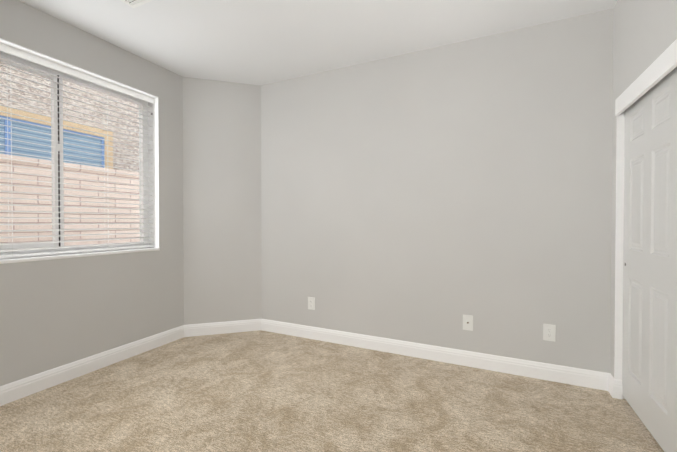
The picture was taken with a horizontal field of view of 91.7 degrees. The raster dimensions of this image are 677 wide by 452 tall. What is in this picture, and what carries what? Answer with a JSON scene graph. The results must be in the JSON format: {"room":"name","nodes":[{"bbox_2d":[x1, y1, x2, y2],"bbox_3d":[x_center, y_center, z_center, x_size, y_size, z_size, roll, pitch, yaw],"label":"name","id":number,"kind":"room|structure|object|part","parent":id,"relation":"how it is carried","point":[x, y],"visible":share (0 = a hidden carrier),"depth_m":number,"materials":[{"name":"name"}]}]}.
{"room":"empty bedroom","nodes":[
{"label":"empty bedroom","id":0,"kind":"room"},
{"bbox_2d":[0,0,183,385],"bbox_3d":[-2.425,-0.174,2.152,0.220,2.780,4.640,0,1,25],"label":"wall","id":1,"kind":"structure","parent":0,"point":[54,313],"depth_m":2.74,"materials":[{"name":"beige paint"}]},
{"bbox_2d":[0,38,158,258],"bbox_3d":[-2.198,-0.512,2.617,0.210,1.495,1.521,0,1,25],"label":"window","id":2,"kind":"structure","parent":1,"relation":"in","point":[58,224],"depth_m":2.67,"materials":[{"name":"white plastic"}]},
{"bbox_3d":[-2.185,0.216,2.619,0.050,0.019,1.502,0,1,25],"label":"window blind bottom rail","id":3,"kind":"part","parent":2,"relation":"part of","materials":[{"name":"white plastic"}]},
{"bbox_2d":[0,42,153,103],"bbox_3d":[-2.181,-1.227,2.601,0.063,0.062,1.506,0,1,25],"label":"blind headrail","id":4,"kind":"object","parent":2,"relation":"attached to","point":[22,54],"visible":1,"depth_m":2.62,"materials":[{"name":"white plastic"}]},
{"bbox_2d":[7,54,12,255],"bbox_3d":[-2.319,-0.498,2.326,0.054,1.430,0.013,0,1,25],"label":"blind cord","id":5,"kind":"object","parent":4,"relation":"hanging from","point":[10,54],"depth_m":2.32,"materials":[{"name":"white fabric"}]},
{"bbox_2d":[104,88,108,248],"bbox_3d":[-2.046,-0.505,2.905,0.054,1.430,0.013,0,1,25],"label":"blind cord","id":6,"kind":"object","parent":4,"relation":"hanging from","point":[104,166],"depth_m":2.90,"materials":[{"name":"white fabric"}]},
{"bbox_2d":[143,101,147,245],"bbox_3d":[-1.893,-0.508,3.230,0.054,1.430,0.013,0,1,25],"label":"blind cord","id":7,"kind":"object","parent":4,"relation":"hanging from","point":[146,101],"depth_m":3.23,"materials":[{"name":"white fabric"}]},
{"bbox_2d":[0,248,159,263],"bbox_3d":[-2.169,0.247,2.611,0.156,0.022,1.520,0,1,25],"label":"window sill","id":8,"kind":"structure","parent":1,"relation":"attached to","point":[37,258],"depth_m":2.62,"materials":[{"name":"white paint"}]},
{"bbox_2d":[183,77,261,324],"bbox_3d":[-1.269,-0.191,3.631,0.610,2.780,0.540,0,1,25],"label":"wall","id":9,"kind":"structure","parent":0,"point":[222,249],"depth_m":3.62,"materials":[{"name":"beige paint"}]},
{"bbox_2d":[0,319,622,405],"bbox_3d":[-0.598,1.161,1.306,3.818,0.128,4.200,0,1,25],"label":"baseboard","id":10,"kind":"structure","parent":9,"relation":"attached to","point":[47,379],"depth_m":2.83,"materials":[{"name":"white paint"}]},
{"bbox_2d":[19,0,617,84],"bbox_3d":[-0.285,-1.613,1.128,4.950,0.120,4.640,0,1,25],"label":"ceiling","id":11,"kind":"structure","parent":0,"point":[258,42],"depth_m":2.61,"materials":[{"name":"white paint"}]},
{"bbox_2d":[120,0,151,7],"bbox_3d":[-1.373,-1.550,2.164,0.360,0.030,0.285,0,1,25],"label":"ceiling vent","id":12,"kind":"object","parent":11,"relation":"in","point":[133,3],"visible":1,"depth_m":2.30,"materials":[{"name":"white plastic"}]},
{"bbox_2d":[0,330,663,451],"bbox_3d":[-0.285,1.286,1.160,4.950,0.120,4.640,0,1,25],"label":"floor","id":13,"kind":"structure","parent":0,"point":[258,391],"depth_m":2.19,"materials":[{"name":"carpet"}]},
{"bbox_2d":[261,8,613,372],"bbox_3d":[0.426,-0.186,3.252,4.000,2.780,0.220,0,1,25],"label":"wall","id":14,"kind":"structure","parent":0,"point":[431,196],"depth_m":2.85,"materials":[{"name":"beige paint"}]},
{"bbox_2d":[308,297,314,309],"bbox_3d":[-0.287,0.829,3.473,0.082,0.130,0.009,0,1,25],"label":"electrical outlet","id":15,"kind":"object","parent":14,"relation":"attached to","point":[311,303],"visible":1,"depth_m":3.47,"materials":[{"name":"white plastic"}]},
{"bbox_2d":[463,315,472,330],"bbox_3d":[1.106,0.837,2.812,0.082,0.130,0.017,0,1,25],"label":"outlet","id":16,"kind":"object","parent":14,"relation":"attached to","point":[467,322],"visible":1,"depth_m":2.81,"materials":[{"name":"white plastic"}]},
{"bbox_2d":[543,324,555,341],"bbox_3d":[1.643,0.839,2.563,0.082,0.130,0.009,0,1,25],"label":"electrical outlet","id":17,"kind":"object","parent":14,"relation":"attached to","point":[549,332],"visible":1,"depth_m":2.56,"materials":[{"name":"white plastic"}]},
{"bbox_2d":[610,0,676,376],"bbox_3d":[1.110,-0.155,0.364,0.140,2.780,4.420,0,1,25],"label":"wall","id":18,"kind":"structure","parent":0,"point":[644,35],"depth_m":2.06,"materials":[{"name":"beige paint"}]},
{"bbox_2d":[614,111,624,398],"bbox_3d":[1.692,0.177,1.601,0.143,2.090,1.517,0,1,25],"label":"trim","id":19,"kind":"structure","parent":18,"relation":"attached to","point":[619,234],"depth_m":2.30,"materials":[{"name":"white paint"}]},
{"bbox_2d":[615,39,676,115],"bbox_3d":[1.627,-0.812,1.621,0.022,0.112,1.493,0,1,25],"label":"trim","id":20,"kind":"structure","parent":18,"relation":"attached to","point":[660,67],"depth_m":1.80,"materials":[{"name":"white paint"}]},
{"bbox_2d":[622,67,676,451],"bbox_3d":[1.833,0.179,1.935,0.036,2.022,0.762,0,1,25],"label":"closet door","id":21,"kind":"structure","parent":18,"relation":"in","point":[649,370],"depth_m":1.88,"materials":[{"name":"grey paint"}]},
{"bbox_3d":[-3.533,1.649,3.690,3.080,0.100,18.000,0,1,25],"label":"ground","id":22,"kind":"structure","parent":0,"visible":0},
{"bbox_2d":[0,63,138,172],"bbox_3d":[-5.017,-1.833,4.351,0.200,6.950,18.000,0,1,25],"label":"wall","id":23,"kind":"structure","parent":22,"relation":"on","point":[47,112],"depth_m":5.61,"materials":[{"name":"paint"}]},
{"bbox_2d":[0,106,112,168],"bbox_3d":[-4.718,-0.902,4.702,0.050,1.540,2.830,0,1,25],"label":"neighbor window","id":24,"kind":"structure","parent":23,"relation":"attached to","point":[47,142],"depth_m":5.12,"materials":[{"name":"blue glass"}]},
{"bbox_2d":[0,154,139,256],"bbox_3d":[-3.371,0.465,3.600,0.190,2.370,16.000,0,1,25],"label":"wall","id":25,"kind":"structure","parent":22,"relation":"on","point":[46,184],"depth_m":3.88,"materials":[{"name":"beige brick"}]}
]}

